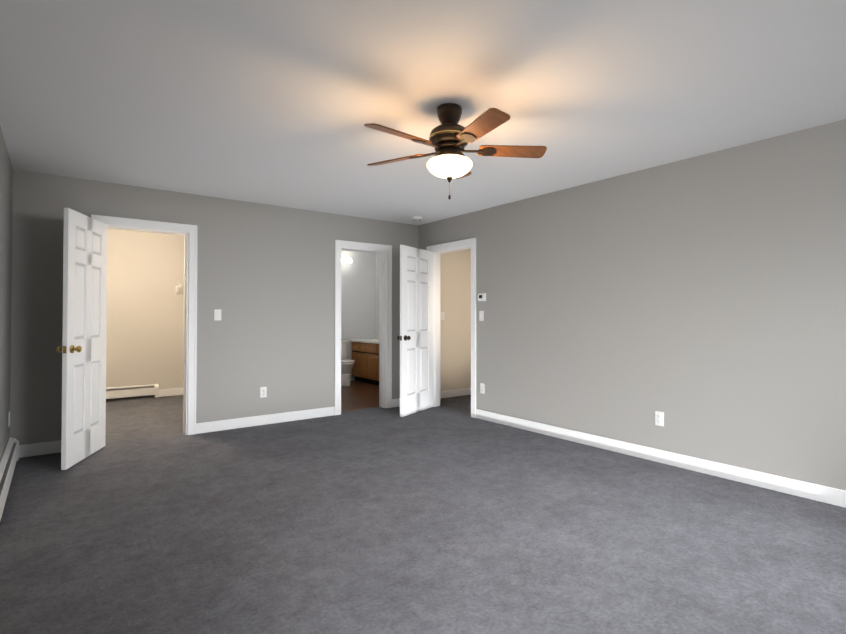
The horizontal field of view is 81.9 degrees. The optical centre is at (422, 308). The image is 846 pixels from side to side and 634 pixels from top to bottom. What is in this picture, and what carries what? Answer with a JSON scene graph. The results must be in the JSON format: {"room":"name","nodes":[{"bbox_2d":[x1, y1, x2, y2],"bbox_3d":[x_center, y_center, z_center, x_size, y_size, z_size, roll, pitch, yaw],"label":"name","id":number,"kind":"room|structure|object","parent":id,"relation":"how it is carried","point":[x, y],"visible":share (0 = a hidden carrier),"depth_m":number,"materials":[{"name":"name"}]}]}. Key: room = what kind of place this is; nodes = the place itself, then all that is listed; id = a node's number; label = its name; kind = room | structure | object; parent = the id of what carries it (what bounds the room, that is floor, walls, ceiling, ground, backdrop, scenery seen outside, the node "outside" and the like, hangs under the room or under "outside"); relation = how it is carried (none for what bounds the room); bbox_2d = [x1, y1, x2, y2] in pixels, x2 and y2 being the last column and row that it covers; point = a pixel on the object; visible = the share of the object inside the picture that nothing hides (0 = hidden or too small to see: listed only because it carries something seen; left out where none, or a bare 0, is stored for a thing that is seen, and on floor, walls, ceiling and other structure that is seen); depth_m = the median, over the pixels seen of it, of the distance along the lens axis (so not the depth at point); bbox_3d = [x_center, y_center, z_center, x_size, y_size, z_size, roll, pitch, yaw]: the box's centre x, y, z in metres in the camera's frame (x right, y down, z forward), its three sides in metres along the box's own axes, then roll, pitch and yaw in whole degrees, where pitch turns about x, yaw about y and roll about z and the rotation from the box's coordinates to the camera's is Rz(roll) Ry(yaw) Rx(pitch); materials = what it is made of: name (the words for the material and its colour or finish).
{"room":"empty bedroom","nodes":[
{"label":"empty bedroom","id":0,"kind":"room"},
{"bbox_2d":[0,127,12,461],"bbox_3d":[-1.529,0.001,1.433,0.125,2.420,6.520,1,-1,-37],"label":"wall","id":1,"kind":"structure","parent":0,"point":[6,185],"depth_m":3.58,"materials":[{"name":"grey paint"}]},
{"bbox_2d":[0,437,18,521],"bbox_3d":[-2.791,1.140,3.252,0.060,0.193,1.940,1,-1,-37],"label":"heater unit","id":2,"kind":"object","parent":1,"relation":"attached to","point":[10,459],"visible":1,"depth_m":3.33,"materials":[{"name":"white metal"}]},
{"bbox_2d":[106,229,183,389],"bbox_3d":[-4.274,0.079,6.958,1.720,2.420,0.100,1,-1,-37],"label":"wall","id":3,"kind":"structure","parent":0,"point":[145,322],"depth_m":7.08,"materials":[{"name":"beige paint"}]},
{"bbox_2d":[106,384,158,400],"bbox_3d":[-4.331,1.190,6.794,1.150,0.193,0.060,1,-1,-37],"label":"baseboard heater","id":4,"kind":"object","parent":3,"relation":"attached to","point":[130,392],"visible":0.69,"depth_m":6.93,"materials":[{"name":"white metal"}]},
{"bbox_2d":[106,388,182,401],"bbox_3d":[-4.240,1.236,6.896,1.720,0.105,0.014,1,-1,-37],"label":"baseboard","id":5,"kind":"structure","parent":3,"relation":"attached to","point":[170,392],"depth_m":7.24,"materials":[{"name":"white"}]},
{"bbox_2d":[176,284,181,293],"bbox_3d":[-3.625,-0.292,7.232,0.060,0.130,0.250,1,-1,-37],"label":"mounting bracket","id":6,"kind":"object","parent":3,"relation":"attached to","point":[178,287],"visible":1,"depth_m":7.23,"materials":[{"name":"white plastic"}]},
{"bbox_2d":[10,169,417,444],"bbox_3d":[-1.789,0.057,5.397,4.480,2.420,0.125,1,-1,-37],"label":"wall","id":7,"kind":"structure","parent":0,"point":[266,279],"depth_m":5.12,"materials":[{"name":"grey paint"}]},
{"bbox_2d":[19,440,60,457],"bbox_3d":[-3.219,1.198,4.216,0.545,0.105,0.014,1,-1,-37],"label":"baseboard","id":8,"kind":"structure","parent":7,"relation":"attached to","point":[36,449],"depth_m":4.17,"materials":[{"name":"white"}]},
{"bbox_2d":[56,208,106,469],"bbox_3d":[-2.828,0.232,4.098,0.176,2.016,0.718,0,-1,-12],"label":"closet door","id":9,"kind":"structure","parent":7,"relation":"in","point":[82,349],"depth_m":4.01,"materials":[{"name":"white paint"}]},
{"bbox_2d":[91,214,196,434],"bbox_3d":[-2.689,0.205,4.720,0.890,2.105,0.176,1,-1,-37],"label":"trim","id":10,"kind":"structure","parent":7,"relation":"attached to","point":[188,232],"depth_m":4.89,"materials":[{"name":"white wood"}]},
{"bbox_2d":[214,309,220,319],"bbox_3d":[-2.125,0.062,5.054,0.070,0.115,0.017,1,-1,-37],"label":"light switch","id":11,"kind":"object","parent":7,"relation":"attached to","point":[217,314],"visible":1,"depth_m":5.05,"materials":[{"name":"white plastic"}]},
{"bbox_2d":[260,387,266,397],"bbox_3d":[-1.744,0.911,5.334,0.070,0.115,0.009,1,-1,-37],"label":"electrical outlet","id":12,"kind":"object","parent":7,"relation":"attached to","point":[263,391],"visible":1,"depth_m":5.33,"materials":[{"name":"white plastic"}]},
{"bbox_2d":[196,407,334,433],"bbox_3d":[-1.675,1.214,5.379,1.540,0.105,0.014,1,-1,-37],"label":"baseboard","id":13,"kind":"structure","parent":7,"relation":"attached to","point":[214,426],"depth_m":5.31,"materials":[{"name":"white wood"}]},
{"bbox_2d":[334,240,391,414],"bbox_3d":[-0.780,0.225,6.158,0.810,2.105,0.176,1,-1,-37],"label":"door frame","id":14,"kind":"structure","parent":7,"relation":"attached to","point":[385,343],"depth_m":6.29,"materials":[{"name":"white wood"}]},
{"bbox_2d":[392,398,399,406],"bbox_3d":[-0.236,1.230,6.463,0.445,0.105,0.014,1,-1,-37],"label":"baseboard","id":15,"kind":"structure","parent":7,"relation":"attached to","point":[395,402],"depth_m":6.37,"materials":[{"name":"white"}]},
{"bbox_2d":[341,250,375,380],"bbox_3d":[-1.894,0.103,8.626,2.430,2.420,0.100,1,-1,-37],"label":"wall","id":16,"kind":"structure","parent":0,"point":[358,297],"depth_m":9.08,"materials":[{"name":"white paint"}]},
{"bbox_2d":[341,257,351,262],"bbox_3d":[-1.460,-0.880,8.821,0.440,0.100,0.131,1,-1,-37],"label":"sconce","id":17,"kind":"object","parent":16,"relation":"attached to","point":[345,260],"visible":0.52,"depth_m":8.85,"materials":[{"name":"silver metal"}]},
{"bbox_2d":[341,380,378,411],"bbox_3d":[-0.960,1.331,7.760,3.100,0.060,2.680,1,-1,-37],"label":"floor","id":18,"kind":"structure","parent":0,"point":[355,398],"depth_m":7.20,"materials":[{"name":"brown wood"}]},
{"bbox_2d":[341,340,354,385],"bbox_3d":[-1.431,0.936,8.475,0.420,0.750,0.659,1,-1,-37],"label":"toilet","id":19,"kind":"object","parent":18,"relation":"on","point":[347,365],"visible":0.38,"depth_m":8.26,"materials":[{"name":"white ceramic"}]},
{"bbox_2d":[350,334,378,384],"bbox_3d":[-0.754,0.873,8.640,0.572,0.880,1.220,1,-1,-37],"label":"vanity cabinet","id":20,"kind":"object","parent":18,"relation":"on","point":[365,357],"visible":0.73,"depth_m":8.55,"materials":[{"name":"brown wood"}]},
{"bbox_2d":[376,253,379,333],"bbox_3d":[-0.167,0.100,8.437,0.100,2.420,2.480,1,-1,-37],"label":"wall","id":21,"kind":"structure","parent":0,"point":[377,286],"depth_m":9.28,"materials":[{"name":"white paint"}]},
{"bbox_2d":[0,395,845,633],"bbox_3d":[-0.103,1.282,4.309,5.885,0.060,9.425,1,-1,-37],"label":"floor","id":22,"kind":"structure","parent":0,"point":[431,520],"depth_m":2.62,"materials":[{"name":"grey carpet"}]},
{"bbox_2d":[0,0,845,224],"bbox_3d":[-0.103,-1.218,4.344,5.885,0.100,9.425,1,-1,-37],"label":"ceiling","id":23,"kind":"structure","parent":0,"point":[281,103],"depth_m":2.65,"materials":[{"name":"white paint"}]},
{"bbox_2d":[412,216,422,220],"bbox_3d":[-0.074,-1.124,6.070,0.136,0.038,0.136,1,-1,-37],"label":"smoke detector","id":24,"kind":"object","parent":23,"relation":"attached to","point":[416,218],"visible":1,"depth_m":6.02,"materials":[{"name":"white plastic"}]},
{"bbox_2d":[364,103,546,199],"bbox_3d":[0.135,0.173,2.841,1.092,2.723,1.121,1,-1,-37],"label":"ceiling fan","id":25,"kind":"object","parent":23,"relation":"hanging from","point":[450,138],"visible":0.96,"depth_m":2.81,"materials":[{"name":"brown wood"}]},
{"bbox_2d":[440,249,470,390],"bbox_3d":[0.449,0.084,7.274,1.355,2.420,0.120,1,-1,-37],"label":"wall","id":26,"kind":"structure","parent":0,"point":[455,324],"depth_m":7.22,"materials":[{"name":"beige paint"}]},
{"bbox_2d":[441,312,444,319],"bbox_3d":[0.289,0.101,7.067,0.070,0.115,0.017,1,-1,-37],"label":"light switch","id":27,"kind":"object","parent":26,"relation":"attached to","point":[442,315],"visible":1,"depth_m":7.07,"materials":[{"name":"white plastic"}]},
{"bbox_2d":[440,388,470,398],"bbox_3d":[0.450,1.240,7.174,1.255,0.105,0.014,1,-1,-37],"label":"baseboard","id":28,"kind":"structure","parent":26,"relation":"attached to","point":[455,392],"depth_m":7.19,"materials":[{"name":"white"}]},
{"bbox_2d":[418,119,845,490],"bbox_3d":[1.949,0.038,4.053,0.125,2.420,6.520,1,-1,-37],"label":"wall","id":29,"kind":"structure","parent":0,"point":[699,301],"depth_m":3.81,"materials":[{"name":"grey paint"}]},
{"bbox_2d":[397,245,432,416],"bbox_3d":[-0.069,0.259,6.033,0.176,2.016,0.758,0,-1,30],"label":"hall door","id":30,"kind":"structure","parent":29,"relation":"in","point":[415,337],"depth_m":5.98,"materials":[{"name":"white paint"}]},
{"bbox_2d":[426,238,475,417],"bbox_3d":[0.396,0.225,6.117,0.176,2.105,0.930,1,-1,-37],"label":"door frame","id":31,"kind":"structure","parent":29,"relation":"attached to","point":[439,249],"depth_m":6.24,"materials":[{"name":"white wood"}]},
{"bbox_2d":[479,311,483,320],"bbox_3d":[0.671,0.080,5.631,0.017,0.115,0.070,1,-1,-37],"label":"light switch","id":32,"kind":"object","parent":29,"relation":"attached to","point":[481,315],"visible":1,"depth_m":5.63,"materials":[{"name":"white plastic"}]},
{"bbox_2d":[478,293,485,300],"bbox_3d":[0.676,-0.135,5.620,0.026,0.090,0.120,1,-1,-37],"label":"thermostat","id":33,"kind":"object","parent":29,"relation":"attached to","point":[481,296],"visible":0.98,"depth_m":5.61,"materials":[{"name":"white plastic"}]},
{"bbox_2d":[480,383,484,393],"bbox_3d":[0.683,0.915,5.610,0.009,0.115,0.070,1,-1,-37],"label":"electrical outlet","id":34,"kind":"object","parent":29,"relation":"attached to","point":[482,387],"visible":1,"depth_m":5.60,"materials":[{"name":"white plastic"}]},
{"bbox_2d":[655,411,663,425],"bbox_3d":[1.923,0.892,3.965,0.009,0.115,0.070,1,-1,-37],"label":"electrical outlet","id":35,"kind":"object","parent":29,"relation":"attached to","point":[659,418],"visible":1,"depth_m":3.96,"materials":[{"name":"white plastic"}]},
{"bbox_2d":[476,409,845,507],"bbox_3d":[2.199,1.189,3.590,0.014,0.105,5.255,1,-1,-37],"label":"baseboard","id":36,"kind":"structure","parent":29,"relation":"attached to","point":[822,493],"depth_m":3.77,"materials":[{"name":"white wood"}]}
]}

